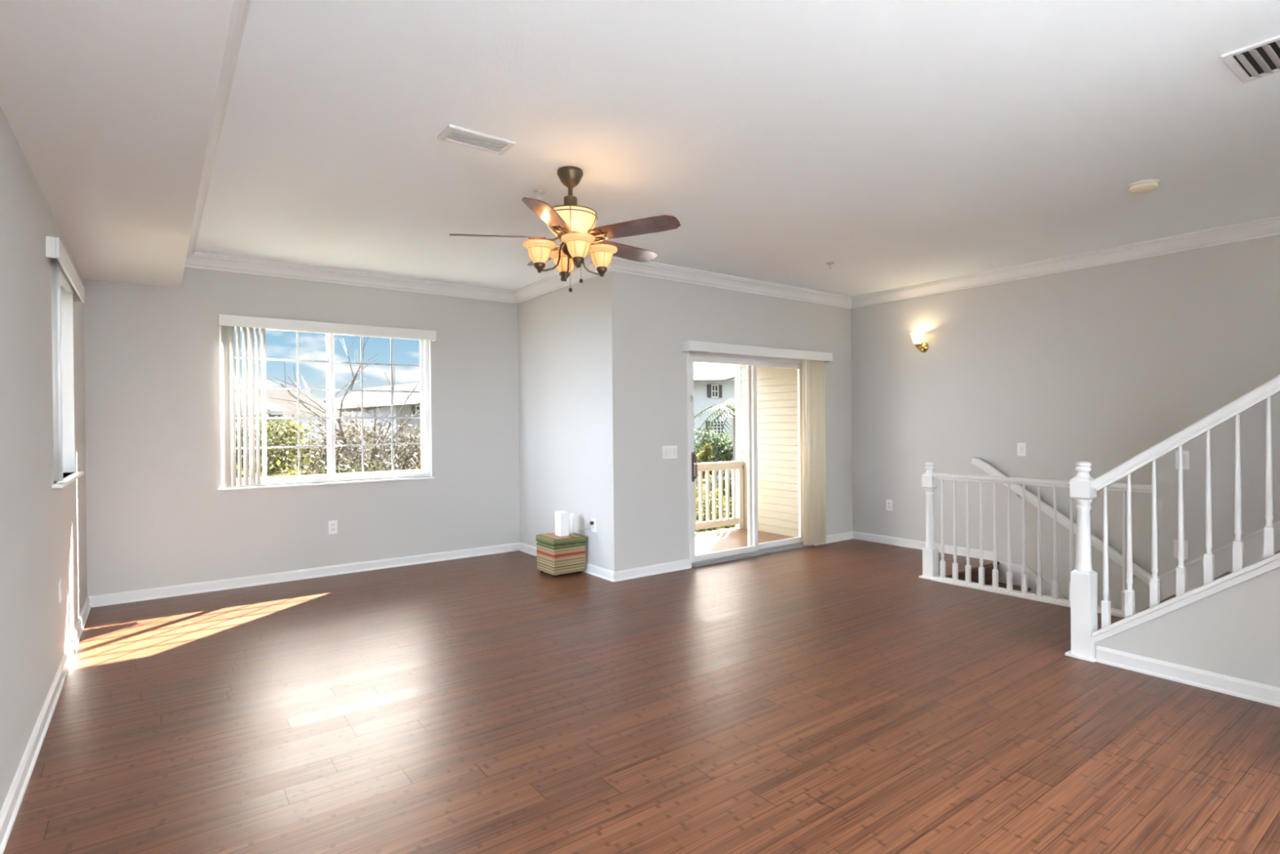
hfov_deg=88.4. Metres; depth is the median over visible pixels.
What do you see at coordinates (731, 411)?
palm tree
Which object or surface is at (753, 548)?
door
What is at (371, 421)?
tree
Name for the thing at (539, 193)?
sprinkler
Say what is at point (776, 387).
wall
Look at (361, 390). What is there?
grille
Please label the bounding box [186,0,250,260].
crown molding
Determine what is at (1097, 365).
wall
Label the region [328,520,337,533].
power outlet
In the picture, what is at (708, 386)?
shutter
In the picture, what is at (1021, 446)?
light switch
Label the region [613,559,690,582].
baseboard
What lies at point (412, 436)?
tree
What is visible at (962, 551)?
baseboard
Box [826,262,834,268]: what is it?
sprinkler
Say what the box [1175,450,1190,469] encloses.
light switch
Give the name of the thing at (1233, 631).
wall
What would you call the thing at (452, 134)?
ceiling vent
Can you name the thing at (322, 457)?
bush
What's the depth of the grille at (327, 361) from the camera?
5.78 m
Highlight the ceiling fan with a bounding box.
[448,166,680,292]
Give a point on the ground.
(717, 483)
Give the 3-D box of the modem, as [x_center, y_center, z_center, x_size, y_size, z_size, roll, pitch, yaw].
[-0.616,0.854,5.848,0.064,0.192,0.064,-1,0,-36]
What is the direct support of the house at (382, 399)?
on the ground
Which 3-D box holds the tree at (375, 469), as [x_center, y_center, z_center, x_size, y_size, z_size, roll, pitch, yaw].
[-5.426,2.419,12.794,2.844,4.177,2.346,-1,0,-44]
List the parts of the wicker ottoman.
lid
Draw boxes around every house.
[235,386,348,477]
[323,382,420,468]
[693,361,735,482]
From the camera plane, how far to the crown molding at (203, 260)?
5.79 m
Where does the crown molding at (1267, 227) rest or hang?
attached to the wall at (1097, 365)
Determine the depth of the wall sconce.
6.58 m
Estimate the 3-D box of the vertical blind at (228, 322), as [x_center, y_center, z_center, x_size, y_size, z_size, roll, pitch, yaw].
[-2.658,-0.219,5.772,1.745,1.370,0.100,-1,0,-36]
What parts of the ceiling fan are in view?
blade, lamp shade, blade, blade, light arm, lamp shade, light arm, pull chain, lamp shade, lamp shade, light arm, lamp shade, blade, blade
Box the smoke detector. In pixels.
[1127,178,1159,194]
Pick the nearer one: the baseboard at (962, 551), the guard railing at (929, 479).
the guard railing at (929, 479)
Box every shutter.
[411,404,415,414]
[705,420,710,433]
[706,384,711,397]
[718,384,722,397]
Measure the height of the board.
2.740 m
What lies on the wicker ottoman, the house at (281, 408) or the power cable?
the power cable
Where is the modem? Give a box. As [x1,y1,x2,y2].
[568,511,574,534]
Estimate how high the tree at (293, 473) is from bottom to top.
4.241 m
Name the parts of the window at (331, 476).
sash, sill, sash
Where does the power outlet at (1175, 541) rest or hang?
attached to the wall at (1253, 420)
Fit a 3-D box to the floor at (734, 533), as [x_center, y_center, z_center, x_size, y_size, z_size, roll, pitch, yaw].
[0.580,1.444,7.332,3.196,0.120,1.777,-1,0,-36]
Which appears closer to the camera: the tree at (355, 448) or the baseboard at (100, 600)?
the baseboard at (100, 600)
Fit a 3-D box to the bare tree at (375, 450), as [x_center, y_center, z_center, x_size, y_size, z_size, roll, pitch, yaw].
[-9.086,0.765,21.564,5.127,7.489,3.375,-1,0,-9]
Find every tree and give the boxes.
[235,402,337,478]
[235,444,312,478]
[248,413,318,475]
[267,336,420,471]
[270,420,403,475]
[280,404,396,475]
[300,445,415,475]
[311,413,408,470]
[321,423,421,472]
[335,415,421,470]
[374,423,421,471]
[693,398,735,461]
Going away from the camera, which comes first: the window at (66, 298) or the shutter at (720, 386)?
the window at (66, 298)
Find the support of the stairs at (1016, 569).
attached to the floor at (834, 697)
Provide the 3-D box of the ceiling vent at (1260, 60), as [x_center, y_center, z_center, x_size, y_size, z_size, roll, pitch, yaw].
[2.470,-1.405,2.414,0.330,0.017,0.450,-1,0,-36]
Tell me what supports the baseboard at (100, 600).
attached to the wall at (157, 514)
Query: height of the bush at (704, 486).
3.560 m
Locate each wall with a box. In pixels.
[0,106,87,810]
[83,266,519,595]
[517,271,629,571]
[626,273,852,568]
[740,364,798,537]
[850,235,1279,613]
[1095,567,1279,687]
[1156,392,1279,578]
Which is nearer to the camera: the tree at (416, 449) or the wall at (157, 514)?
the wall at (157, 514)
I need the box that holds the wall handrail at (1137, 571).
[971,457,1151,585]
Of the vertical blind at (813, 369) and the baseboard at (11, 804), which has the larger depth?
the vertical blind at (813, 369)
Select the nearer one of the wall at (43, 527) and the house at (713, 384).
the wall at (43, 527)
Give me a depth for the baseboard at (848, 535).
7.20 m
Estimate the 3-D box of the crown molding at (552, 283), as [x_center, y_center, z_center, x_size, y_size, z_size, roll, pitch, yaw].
[-0.766,-1.342,6.091,0.086,0.112,1.836,-1,0,-36]
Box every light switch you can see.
[662,444,677,459]
[1017,442,1026,456]
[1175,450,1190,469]
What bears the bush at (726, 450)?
on the ground
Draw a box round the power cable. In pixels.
[568,520,593,533]
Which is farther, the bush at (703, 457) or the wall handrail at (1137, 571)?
the bush at (703, 457)
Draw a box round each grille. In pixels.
[235,331,330,475]
[333,336,421,471]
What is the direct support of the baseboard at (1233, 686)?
attached to the wall at (1233, 631)
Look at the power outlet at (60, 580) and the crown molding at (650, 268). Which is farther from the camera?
the crown molding at (650, 268)
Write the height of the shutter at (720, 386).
1.000 m
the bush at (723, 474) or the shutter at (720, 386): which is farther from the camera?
the shutter at (720, 386)
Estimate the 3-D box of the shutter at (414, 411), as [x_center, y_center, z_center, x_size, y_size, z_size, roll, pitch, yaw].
[-16.695,-1.244,48.507,0.220,0.700,0.060,-1,0,-36]
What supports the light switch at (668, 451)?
attached to the wall at (662, 314)
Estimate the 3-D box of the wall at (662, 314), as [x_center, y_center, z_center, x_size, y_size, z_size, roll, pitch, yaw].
[1.148,-0.079,6.558,3.223,2.680,0.150,-1,0,-36]
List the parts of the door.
casing, handle, sliding panel, frame, fixed panel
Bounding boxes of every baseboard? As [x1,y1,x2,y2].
[0,595,91,853]
[88,542,519,607]
[519,542,613,582]
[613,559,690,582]
[813,530,853,545]
[853,530,993,560]
[1095,645,1279,706]
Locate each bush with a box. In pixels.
[693,426,733,500]
[694,471,736,533]
[694,527,722,532]
[695,441,719,520]
[702,459,736,531]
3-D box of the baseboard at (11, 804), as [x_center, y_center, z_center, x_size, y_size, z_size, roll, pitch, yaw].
[-1.221,1.267,1.005,0.022,0.082,9.473,-1,0,-36]
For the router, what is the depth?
5.72 m
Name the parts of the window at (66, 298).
sill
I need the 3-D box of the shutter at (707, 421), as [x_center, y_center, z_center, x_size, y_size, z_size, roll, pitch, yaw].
[5.245,0.149,51.007,0.400,1.270,0.060,-1,0,-36]
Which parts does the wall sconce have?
lamp shade, arm, wall plate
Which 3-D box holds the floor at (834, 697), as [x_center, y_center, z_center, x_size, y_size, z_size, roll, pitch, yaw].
[0.766,1.376,3.929,6.988,0.200,7.423,-1,0,-36]
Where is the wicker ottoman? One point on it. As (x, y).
(556, 555)
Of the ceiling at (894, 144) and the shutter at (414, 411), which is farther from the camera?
the shutter at (414, 411)
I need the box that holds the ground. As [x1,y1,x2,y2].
[302,450,732,529]
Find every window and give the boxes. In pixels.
[50,266,84,488]
[218,325,434,490]
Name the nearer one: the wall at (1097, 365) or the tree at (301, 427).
the wall at (1097, 365)
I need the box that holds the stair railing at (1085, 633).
[1065,374,1279,662]
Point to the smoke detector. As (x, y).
(1144, 186)
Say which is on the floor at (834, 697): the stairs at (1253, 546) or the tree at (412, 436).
the stairs at (1253, 546)
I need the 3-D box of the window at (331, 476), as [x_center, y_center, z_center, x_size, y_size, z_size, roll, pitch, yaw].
[-2.723,-0.197,5.849,1.750,1.403,0.140,-1,0,-36]
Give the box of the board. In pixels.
[734,364,742,461]
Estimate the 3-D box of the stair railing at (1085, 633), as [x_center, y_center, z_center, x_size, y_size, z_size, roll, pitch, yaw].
[3.307,-0.079,2.461,0.175,2.674,3.038,-1,0,-36]
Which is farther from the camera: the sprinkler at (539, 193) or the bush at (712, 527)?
the bush at (712, 527)
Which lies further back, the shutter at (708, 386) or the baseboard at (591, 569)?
the shutter at (708, 386)
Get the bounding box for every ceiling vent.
[436,124,515,155]
[1221,35,1279,83]
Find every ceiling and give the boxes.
[0,0,233,288]
[195,0,1279,296]
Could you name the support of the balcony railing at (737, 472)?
on the floor at (734, 533)
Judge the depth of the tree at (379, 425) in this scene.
31.34 m
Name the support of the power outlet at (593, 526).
attached to the wall at (573, 397)
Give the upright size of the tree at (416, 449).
4.597 m
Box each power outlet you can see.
[58,577,62,603]
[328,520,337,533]
[591,517,595,532]
[886,499,892,511]
[1173,539,1188,559]
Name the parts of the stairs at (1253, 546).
cap moulding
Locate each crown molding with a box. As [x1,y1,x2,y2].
[184,251,516,303]
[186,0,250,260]
[513,260,610,303]
[609,255,852,308]
[851,215,1279,308]
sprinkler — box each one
[533,190,545,200]
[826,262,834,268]
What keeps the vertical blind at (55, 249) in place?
attached to the window at (66, 298)
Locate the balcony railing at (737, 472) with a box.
[694,460,743,529]
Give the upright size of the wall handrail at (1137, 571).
1.697 m
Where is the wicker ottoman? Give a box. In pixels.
[535,532,586,577]
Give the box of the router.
[555,510,568,536]
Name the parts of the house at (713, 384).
pane, pane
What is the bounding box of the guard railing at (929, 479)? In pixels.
[919,462,1156,617]
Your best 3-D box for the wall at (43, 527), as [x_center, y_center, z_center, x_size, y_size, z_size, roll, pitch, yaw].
[-1.303,-0.031,0.948,0.150,2.680,9.773,-1,0,-36]
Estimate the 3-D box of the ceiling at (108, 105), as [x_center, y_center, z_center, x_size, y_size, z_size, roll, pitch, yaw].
[-1.019,-1.235,1.161,0.585,0.280,9.473,-1,0,-36]
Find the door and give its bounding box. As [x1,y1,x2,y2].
[686,350,810,567]
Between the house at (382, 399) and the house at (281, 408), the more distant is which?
the house at (382, 399)
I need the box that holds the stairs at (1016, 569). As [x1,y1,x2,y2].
[945,560,1066,599]
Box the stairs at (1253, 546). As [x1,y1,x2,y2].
[1137,520,1279,613]
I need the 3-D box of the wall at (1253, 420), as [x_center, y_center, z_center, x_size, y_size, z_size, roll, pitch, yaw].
[4.753,0.004,2.409,0.110,2.880,4.640,-1,0,-36]
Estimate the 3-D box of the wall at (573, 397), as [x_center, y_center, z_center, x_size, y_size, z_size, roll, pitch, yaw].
[-0.684,-0.060,6.202,0.150,2.680,1.750,-1,0,-36]
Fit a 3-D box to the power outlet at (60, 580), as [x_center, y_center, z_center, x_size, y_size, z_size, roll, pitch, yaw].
[-3.030,0.855,3.441,0.008,0.118,0.072,-1,0,-36]
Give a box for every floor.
[3,532,1279,853]
[698,527,794,542]
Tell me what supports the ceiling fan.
hanging from the ceiling at (894, 144)
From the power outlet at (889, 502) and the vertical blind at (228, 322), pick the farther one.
the power outlet at (889, 502)
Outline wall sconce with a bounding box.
[910,331,928,352]
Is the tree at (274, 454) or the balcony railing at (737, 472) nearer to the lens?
the balcony railing at (737, 472)
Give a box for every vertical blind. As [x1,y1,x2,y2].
[45,235,84,481]
[217,314,436,486]
[681,340,832,545]

